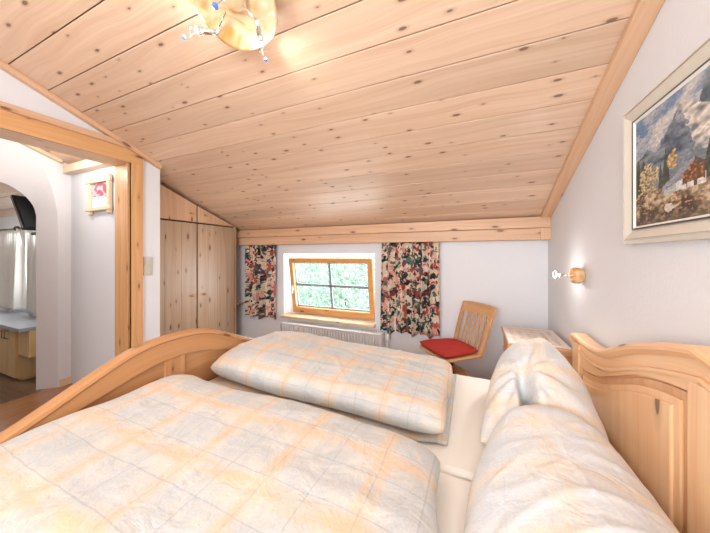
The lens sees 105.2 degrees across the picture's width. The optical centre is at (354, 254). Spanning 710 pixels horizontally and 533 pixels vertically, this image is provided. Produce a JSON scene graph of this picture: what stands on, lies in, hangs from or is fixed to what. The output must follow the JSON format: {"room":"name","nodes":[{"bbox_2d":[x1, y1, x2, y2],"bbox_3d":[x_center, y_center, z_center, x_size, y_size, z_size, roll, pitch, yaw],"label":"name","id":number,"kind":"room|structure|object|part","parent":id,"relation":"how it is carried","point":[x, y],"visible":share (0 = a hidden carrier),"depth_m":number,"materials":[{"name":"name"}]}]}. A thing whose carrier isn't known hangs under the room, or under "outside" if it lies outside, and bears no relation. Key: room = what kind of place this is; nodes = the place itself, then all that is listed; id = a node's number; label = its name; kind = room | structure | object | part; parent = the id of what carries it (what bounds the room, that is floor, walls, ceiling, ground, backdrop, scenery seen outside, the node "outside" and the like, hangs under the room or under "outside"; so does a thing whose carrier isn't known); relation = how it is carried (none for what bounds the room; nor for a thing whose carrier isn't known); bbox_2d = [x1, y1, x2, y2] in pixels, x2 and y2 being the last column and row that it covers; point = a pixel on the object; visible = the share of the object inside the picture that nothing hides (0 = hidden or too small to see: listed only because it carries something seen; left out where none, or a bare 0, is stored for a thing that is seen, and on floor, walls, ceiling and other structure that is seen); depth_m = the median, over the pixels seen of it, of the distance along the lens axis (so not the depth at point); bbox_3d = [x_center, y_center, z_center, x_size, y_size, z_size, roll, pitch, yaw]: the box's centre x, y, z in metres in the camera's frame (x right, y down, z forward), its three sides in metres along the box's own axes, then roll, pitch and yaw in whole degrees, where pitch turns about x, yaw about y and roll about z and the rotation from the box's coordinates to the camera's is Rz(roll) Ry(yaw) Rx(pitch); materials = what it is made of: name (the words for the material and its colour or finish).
{"room":"bedroom","nodes":[
{"label":"bedroom","id":0,"kind":"room"},
{"bbox_2d":[0,182,23,217],"bbox_3d":[-5.165,-1.169,2.166,3.600,1.334,3.086,0,0,23],"label":"ceiling","id":1,"kind":"structure","parent":0,"point":[7,209],"depth_m":2.98,"materials":[{"name":"brown wood"}]},
{"bbox_2d":[10,195,35,235],"bbox_3d":[-3.143,-0.390,2.755,0.292,0.390,0.381,0,0,23],"label":"television","id":2,"kind":"object","parent":1,"relation":"hanging from","point":[25,211],"visible":0.3,"depth_m":2.62,"materials":[{"name":"black plastic"}]},
{"bbox_2d":[0,216,28,312],"bbox_3d":[-4.544,0.380,3.607,3.600,1.800,0.090,0,0,23],"label":"kitchen window","id":3,"kind":"structure","parent":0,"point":[11,221],"depth_m":3.54,"materials":[{"name":"white paint"}]},
{"bbox_2d":[0,226,21,230],"bbox_3d":[-4.445,-0.320,3.458,2.900,0.064,0.100,0,0,23],"label":"curtain rod","id":4,"kind":"object","parent":3,"relation":"attached to","point":[15,227],"visible":0.4,"depth_m":3.29,"materials":[{"name":"grey metal"}]},
{"bbox_2d":[0,228,25,310],"bbox_3d":[-4.286,0.183,3.377,0.702,1.007,0.098,0,0,23],"label":"curtain","id":5,"kind":"object","parent":4,"relation":"hanging from","point":[12,242],"visible":0.99,"depth_m":3.30,"materials":[{"name":"white fabric"}]},
{"bbox_2d":[26,230,35,316],"bbox_3d":[-3.632,0.186,3.095,0.476,1.012,0.095,0,0,23],"label":"curtain","id":6,"kind":"object","parent":4,"relation":"hanging from","point":[31,239],"visible":0.32,"depth_m":3.13,"materials":[{"name":"white fabric"}]},
{"bbox_2d":[0,138,70,389],"bbox_3d":[-3.217,0.038,1.984,0.120,2.484,1.640,0,0,23],"label":"wall","id":7,"kind":"structure","parent":0,"point":[38,177],"depth_m":2.61,"materials":[{"name":"white paint"}]},
{"bbox_2d":[59,376,71,386],"bbox_3d":[-2.848,1.245,2.672,0.015,0.070,0.085,0,0,23],"label":"baseboard","id":8,"kind":"structure","parent":7,"relation":"attached to","point":[65,381],"depth_m":2.67,"materials":[{"name":"brown wood"}]},
{"bbox_2d":[0,372,72,432],"bbox_3d":[-4.628,1.290,1.922,4.579,0.020,3.069,0,0,23],"label":"floor","id":9,"kind":"structure","parent":0,"point":[13,411],"depth_m":2.44,"materials":[{"name":"brown wood"}]},
{"bbox_2d":[0,309,35,379],"bbox_3d":[-3.870,0.990,3.060,1.670,0.580,0.360,0,0,23],"label":"sideboard","id":10,"kind":"object","parent":9,"relation":"on","point":[17,328],"visible":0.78,"depth_m":2.77,"materials":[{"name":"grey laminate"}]},
{"bbox_3d":[-3.678,0.993,2.848,0.190,0.495,0.018,0,0,23],"label":"cabinet door","id":11,"kind":"part","parent":10,"relation":"part of","materials":[{"name":"brown wood"}]},
{"bbox_3d":[-3.497,0.993,2.770,0.185,0.495,0.018,0,0,23],"label":"cabinet door","id":12,"kind":"part","parent":10,"relation":"part of","materials":[{"name":"brown wood"}]},
{"bbox_2d":[0,309,35,332],"bbox_3d":[-3.870,0.718,3.060,1.670,0.035,0.360,0,0,23],"label":"countertop","id":13,"kind":"structure","parent":10,"relation":"on","point":[17,321],"depth_m":2.86,"materials":[{"name":"grey stone"}]},
{"bbox_2d":[0,69,159,341],"bbox_3d":[-2.503,-0.373,1.064,0.200,3.305,3.175,0,0,23],"label":"wall","id":14,"kind":"structure","parent":0,"point":[13,91],"depth_m":2.38,"materials":[{"name":"white paint"}]},
{"bbox_2d":[0,101,142,356],"bbox_3d":[-2.153,0.180,1.849,0.262,2.200,1.153,0,0,23],"label":"door frame","id":15,"kind":"structure","parent":14,"relation":"in","point":[17,124],"depth_m":2.26,"materials":[{"name":"brown wood"}]},
{"bbox_3d":[-2.075,-0.897,1.752,0.042,0.045,1.036,0,0,23],"label":"header moulding","id":16,"kind":"part","parent":15,"relation":"part of","materials":[{"name":"brown wood"}]},
{"bbox_3d":[-1.849,0.213,2.298,0.025,2.133,0.088,0,0,23],"label":"casing","id":17,"kind":"part","parent":15,"relation":"part of","materials":[{"name":"brown wood"}]},
{"bbox_2d":[0,59,162,168],"bbox_3d":[-2.393,-1.402,1.010,0.045,1.243,3.185,0,0,23],"label":"trim","id":18,"kind":"structure","parent":14,"relation":"attached to","point":[7,68],"depth_m":1.90,"materials":[{"name":"brown wood"}]},
{"bbox_2d":[143,257,152,275],"bbox_3d":[-1.816,0.098,2.387,0.015,0.165,0.074,0,0,23],"label":"light switch","id":19,"kind":"object","parent":14,"relation":"attached to","point":[147,261],"visible":1,"depth_m":2.38,"materials":[{"name":"beige plastic"}]},
{"bbox_2d":[71,166,114,383],"bbox_3d":[-2.402,0.195,2.638,0.860,2.171,0.205,0,0,23],"label":"wall","id":20,"kind":"structure","parent":0,"point":[93,236],"depth_m":2.58,"materials":[{"name":"white paint"}]},
{"bbox_2d":[63,160,110,174],"bbox_3d":[-2.452,-0.833,2.510,0.830,0.075,0.070,0,0,23],"label":"beam","id":21,"kind":"structure","parent":20,"relation":"attached to","point":[85,165],"depth_m":2.52,"materials":[{"name":"brown wood"}]},
{"bbox_2d":[85,173,111,215],"bbox_3d":[-2.325,-0.547,2.471,0.425,0.355,0.040,0,0,23],"label":"picture","id":22,"kind":"object","parent":20,"relation":"attached to","point":[99,189],"visible":1,"depth_m":2.46,"materials":[{"name":"brown wood"}]},
{"bbox_2d":[92,182,105,206],"bbox_3d":[-2.324,-0.547,2.474,0.275,0.215,0.001,0,0,23],"label":"print","id":23,"kind":"object","parent":22,"relation":"attached to","point":[98,190],"depth_m":2.48},
{"bbox_2d":[0,0,636,230],"bbox_3d":[-1.155,-1.192,1.211,4.320,1.760,4.505,0,0,23],"label":"ceiling","id":24,"kind":"structure","parent":0,"point":[358,112],"depth_m":1.55,"materials":[{"name":"brown wood"}]},
{"bbox_2d":[182,0,277,61],"bbox_3d":[-0.493,-1.003,1.071,0.358,0.242,0.510,0,0,-29],"label":"ceiling lamp","id":25,"kind":"object","parent":24,"relation":"attached to","point":[243,25],"visible":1,"depth_m":1.16,"materials":[{"name":"glass"}]},
{"bbox_3d":[-0.569,-0.990,1.155,0.098,0.036,0.008,0,0,44],"label":"arm","id":26,"kind":"part","parent":25,"relation":"part of","materials":[{"name":"silver metal"}]},
{"bbox_3d":[-0.430,-0.987,1.106,0.059,0.038,0.008,0,0,-26],"label":"arm","id":27,"kind":"part","parent":25,"relation":"part of","materials":[{"name":"silver metal"}]},
{"bbox_2d":[236,240,547,379],"bbox_3d":[-0.130,0.480,3.339,4.120,1.600,0.250,0,0,23],"label":"wall","id":28,"kind":"structure","parent":0,"point":[511,277],"depth_m":2.67,"materials":[{"name":"white paint"}]},
{"bbox_2d":[280,253,375,327],"bbox_3d":[-0.319,0.393,3.379,1.280,0.825,0.305,0,0,23],"label":"window","id":29,"kind":"structure","parent":28,"relation":"in","point":[344,316],"depth_m":3.36,"materials":[{"name":"brown wood"}]},
{"bbox_3d":[-0.319,0.790,3.379,1.280,0.030,0.305,0,0,23],"label":"sill","id":30,"kind":"part","parent":29,"relation":"part of","materials":[{"name":"brown wood"}]},
{"bbox_2d":[280,321,388,347],"bbox_3d":[-0.268,1.060,3.180,1.392,0.440,0.146,0,0,23],"label":"radiator","id":31,"kind":"object","parent":28,"relation":"attached to","point":[367,337],"visible":0.44,"depth_m":3.07,"materials":[{"name":"white metal"}]},
{"bbox_2d":[281,321,383,335],"bbox_3d":[-0.305,0.849,3.178,1.315,0.013,0.113,0,0,23],"label":"grille","id":32,"kind":"object","parent":31,"relation":"attached to","point":[302,325],"depth_m":3.13,"materials":[{"name":"white metal"}]},
{"bbox_2d":[236,217,550,245],"bbox_3d":[-0.017,-0.233,3.096,3.719,0.199,0.107,0,0,23],"label":"ceiling beam","id":33,"kind":"structure","parent":28,"relation":"attached to","point":[523,228],"depth_m":2.79,"materials":[{"name":"brown wood"}]},
{"bbox_2d":[245,245,275,320],"bbox_3d":[-1.271,0.359,3.635,0.536,0.982,0.128,0,0,23],"label":"floral curtain","id":34,"kind":"object","parent":33,"relation":"hanging from","point":[260,260],"visible":1,"depth_m":3.63,"materials":[{"name":"fabric"}]},
{"bbox_2d":[380,242,439,338],"bbox_3d":[0.571,0.357,2.844,0.617,0.978,0.120,0,0,23],"label":"floral curtain","id":35,"kind":"object","parent":33,"relation":"hanging from","point":[410,279],"visible":1,"depth_m":2.84,"materials":[{"name":"fabric"}]},
{"bbox_2d":[548,0,709,347],"bbox_3d":[0.917,-0.411,0.335,0.180,3.382,4.940,0,0,23],"label":"wall","id":36,"kind":"structure","parent":0,"point":[646,292],"depth_m":1.21,"materials":[{"name":"white paint"}]},
{"bbox_2d":[553,267,585,283],"bbox_3d":[1.336,0.125,1.690,0.096,0.100,0.179,0,0,-18],"label":"wall lamp","id":37,"kind":"object","parent":36,"relation":"attached to","point":[577,275],"visible":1,"depth_m":1.63,"materials":[{"name":"orange glass"}]},
{"bbox_3d":[1.352,0.125,1.650,0.062,0.100,0.100,0,0,23],"label":"glass plate","id":38,"kind":"part","parent":37,"relation":"part of","materials":[{"name":"orange glass"}]},
{"bbox_2d":[541,0,664,217],"bbox_3d":[0.768,-1.173,0.311,0.075,1.702,4.398,0,0,23],"label":"trim","id":39,"kind":"structure","parent":36,"relation":"attached to","point":[644,13],"depth_m":1.24,"materials":[{"name":"brown wood"}]},
{"bbox_2d":[623,37,709,243],"bbox_3d":[0.966,-0.317,0.726,0.040,0.543,0.898,0,0,23],"label":"painting","id":40,"kind":"object","parent":36,"relation":"attached to","point":[666,134],"visible":1,"depth_m":0.89,"materials":[{"name":"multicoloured paint"}]},
{"bbox_3d":[-0.709,1.290,1.008,3.338,0.020,4.490,0,0,23],"label":"floor","id":41,"kind":"structure","parent":0,"visible":0},
{"bbox_2d":[0,328,709,532],"bbox_3d":[-0.038,0.760,1.125,2.151,1.040,1.986,0,0,23],"label":"double bed","id":42,"kind":"object","parent":41,"relation":"on","point":[651,400],"visible":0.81,"depth_m":0.99,"materials":[{"name":"brown wood"}]},
{"bbox_3d":[-1.006,0.624,1.506,0.050,0.352,1.900,0,0,23],"label":"footboard rail","id":43,"kind":"part","parent":42,"relation":"part of","materials":[{"name":"brown wood"}]},
{"bbox_3d":[-1.009,0.809,1.507,0.016,0.542,1.860,0,0,23],"label":"panel","id":44,"kind":"part","parent":42,"relation":"part of","materials":[{"name":"brown wood"}]},
{"bbox_2d":[416,374,490,480],"bbox_3d":[0.148,0.876,1.549,2.023,0.187,0.877,0,0,23],"label":"mattress","id":45,"kind":"object","parent":42,"relation":"on","point":[462,455],"visible":0.02,"depth_m":1.19,"materials":[{"name":"white fabric"}]},
{"bbox_2d":[209,331,456,445],"bbox_3d":[-0.137,0.670,1.689,1.409,0.223,0.758,0,0,23],"label":"duvet","id":46,"kind":"object","parent":45,"relation":"on","point":[407,394],"visible":0.97,"depth_m":1.43,"materials":[{"name":"white fabric"}]},
{"bbox_2d":[480,338,608,443],"bbox_3d":[0.836,0.629,1.274,0.464,0.425,0.582,0,0,23],"label":"pillow","id":47,"kind":"object","parent":45,"relation":"on","point":[530,371],"visible":0.65,"depth_m":1.19,"materials":[{"name":"white fabric"}]},
{"bbox_2d":[436,472,471,532],"bbox_3d":[-0.209,0.876,0.720,2.023,0.187,0.917,0,0,23],"label":"mattress","id":48,"kind":"object","parent":42,"relation":"on","point":[452,494],"visible":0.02,"depth_m":0.86,"materials":[{"name":"white fabric"}]},
{"bbox_2d":[0,375,439,532],"bbox_3d":[-0.497,0.686,0.830,1.426,0.189,0.907,0,0,23],"label":"duvet","id":49,"kind":"object","parent":48,"relation":"on","point":[173,453],"visible":1,"depth_m":0.76,"materials":[{"name":"white fabric"}]},
{"bbox_2d":[464,404,678,532],"bbox_3d":[0.574,0.665,0.733,0.522,0.232,0.949,0,0,23],"label":"pillow","id":50,"kind":"object","parent":48,"relation":"on","point":[541,468],"visible":1,"depth_m":0.71,"materials":[{"name":"white fabric"}]},
{"bbox_3d":[1.298,0.892,1.570,0.042,0.775,0.100,0,0,23],"label":"post","id":51,"kind":"part","parent":42,"relation":"part of","materials":[{"name":"brown wood"}]},
{"bbox_3d":[1.111,0.717,1.156,0.018,0.525,0.727,0,0,23],"label":"raised panel","id":52,"kind":"part","parent":42,"relation":"part of","materials":[{"name":"brown wood"}]},
{"bbox_3d":[1.111,0.702,1.145,0.013,0.556,0.767,0,0,23],"label":"panel moulding","id":53,"kind":"part","parent":42,"relation":"part of","materials":[{"name":"brown wood"}]},
{"bbox_3d":[1.114,0.685,1.137,0.011,0.590,0.819,0,0,23],"label":"panel moulding","id":54,"kind":"part","parent":42,"relation":"part of","materials":[{"name":"brown wood"}]},
{"bbox_3d":[1.122,0.678,1.133,0.009,0.605,0.840,0,0,23],"label":"panel","id":55,"kind":"part","parent":42,"relation":"part of","materials":[{"name":"brown wood"}]},
{"bbox_3d":[0.932,0.436,0.709,0.032,0.377,1.970,0,0,23],"label":"headboard rail","id":56,"kind":"part","parent":42,"relation":"part of","materials":[{"name":"brown wood"}]},
{"bbox_2d":[420,300,496,376],"bbox_3d":[0.904,0.860,2.417,0.547,0.839,0.431,0,0,-17],"label":"wooden chair","id":57,"kind":"object","parent":41,"relation":"on","point":[486,310],"visible":0.44,"depth_m":2.38,"materials":[{"name":"brown wood"}]},
{"bbox_2d":[420,338,477,357],"bbox_3d":[0.828,0.802,2.394,0.384,0.064,0.406,0,0,-17],"label":"seat cushion","id":58,"kind":"object","parent":57,"relation":"on","point":[444,347],"visible":1,"depth_m":2.30,"materials":[{"name":"red fabric"}]},
{"bbox_3d":[0.849,0.846,2.400,0.430,0.022,0.431,0,0,-17],"label":"seat","id":59,"kind":"part","parent":57,"relation":"part of","materials":[{"name":"brown wood"}]},
{"bbox_3d":[0.969,1.111,2.336,0.243,0.281,0.040,0,0,28],"label":"leg","id":60,"kind":"part","parent":57,"relation":"part of","materials":[{"name":"brown wood"}]},
{"bbox_3d":[1.129,0.488,2.484,0.077,0.094,0.410,0,0,-17],"label":"rail","id":61,"kind":"part","parent":57,"relation":"part of","materials":[{"name":"brown wood"}]},
{"bbox_2d":[501,326,571,365],"bbox_3d":[1.313,0.942,2.021,0.381,0.676,0.500,0,0,23],"label":"nightstand","id":62,"kind":"object","parent":41,"relation":"on","point":[567,353],"visible":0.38,"depth_m":1.75,"materials":[{"name":"brown wood"}]},
{"bbox_2d":[502,326,570,348],"bbox_3d":[1.315,0.601,2.019,0.355,0.003,0.479,0,0,23],"label":"lace cloth","id":63,"kind":"object","parent":62,"relation":"on","point":[513,334],"visible":0.81,"depth_m":2.02,"materials":[{"name":"white fabric"}]},
{"bbox_3d":[1.322,0.640,2.016,0.360,0.024,0.476,0,0,23],"label":"moulding","id":64,"kind":"part","parent":62,"relation":"part of","materials":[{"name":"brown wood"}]},
{"bbox_3d":[-1.973,1.290,3.281,0.778,0.020,1.315,0,0,23],"label":"niche","id":65,"kind":"object","parent":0,"visible":0},
{"bbox_2d":[160,184,235,335],"bbox_3d":[-2.042,0.250,3.217,0.605,2.061,1.094,0,0,23],"label":"wardrobe","id":66,"kind":"object","parent":65,"relation":"on","point":[198,247],"visible":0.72,"depth_m":3.07,"materials":[{"name":"brown wood"}]},
{"bbox_3d":[-1.919,-0.569,2.857,0.025,0.391,0.521,0,0,23],"label":"panel","id":67,"kind":"part","parent":66,"relation":"part of","materials":[{"name":"brown wood"}]},
{"bbox_3d":[-1.919,0.422,2.857,0.025,1.556,0.520,0,0,23],"label":"door","id":68,"kind":"part","parent":66,"relation":"part of","materials":[{"name":"brown wood"}]},
{"bbox_3d":[-1.706,-0.467,3.350,0.025,0.185,0.516,0,0,23],"label":"panel","id":69,"kind":"part","parent":66,"relation":"part of","materials":[{"name":"brown wood"}]},
{"bbox_3d":[-1.706,0.422,3.350,0.025,1.556,0.515,0,0,23],"label":"door","id":70,"kind":"part","parent":66,"relation":"part of","materials":[{"name":"brown wood"}]},
{"bbox_3d":[-1.596,0.454,3.605,0.027,1.653,0.024,0,0,23],"label":"post","id":71,"kind":"part","parent":66,"relation":"part of","materials":[{"name":"brown wood"}]},
{"bbox_3d":[-3.805,-0.373,0.621,0.120,3.305,1.330,0,0,23],"label":"wall","id":72,"kind":"structure","parent":0,"visible":0},
{"bbox_2d":[20,143,62,162],"bbox_3d":[-3.418,-1.457,1.303,0.050,1.133,2.908,0,0,23],"label":"trim","id":73,"kind":"structure","parent":72,"relation":"attached to","point":[36,149],"depth_m":2.52,"materials":[{"name":"brown wood"}]},
{"label":"outside","id":74,"kind":"structure","parent":0,"visible":0},
{"bbox_3d":[1.437,4.430,10.922,22.000,0.100,14.800,0,0,23],"label":"ground","id":75,"kind":"structure","parent":74,"visible":0},
{"bbox_2d":[297,256,354,307],"bbox_3d":[-1.929,1.713,11.498,4.079,5.356,4.022,0,0,23],"label":"tree","id":76,"kind":"object","parent":75,"relation":"on","point":[298,265],"visible":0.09,"depth_m":10.95,"materials":[{"name":"green plant"}]},
{"bbox_2d":[297,256,374,309],"bbox_3d":[-0.203,1.879,6.865,3.209,5.024,3.220,0,0,23],"label":"tree","id":77,"kind":"object","parent":75,"relation":"on","point":[342,295],"visible":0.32,"depth_m":6.30,"materials":[{"name":"green plant"}]}
]}

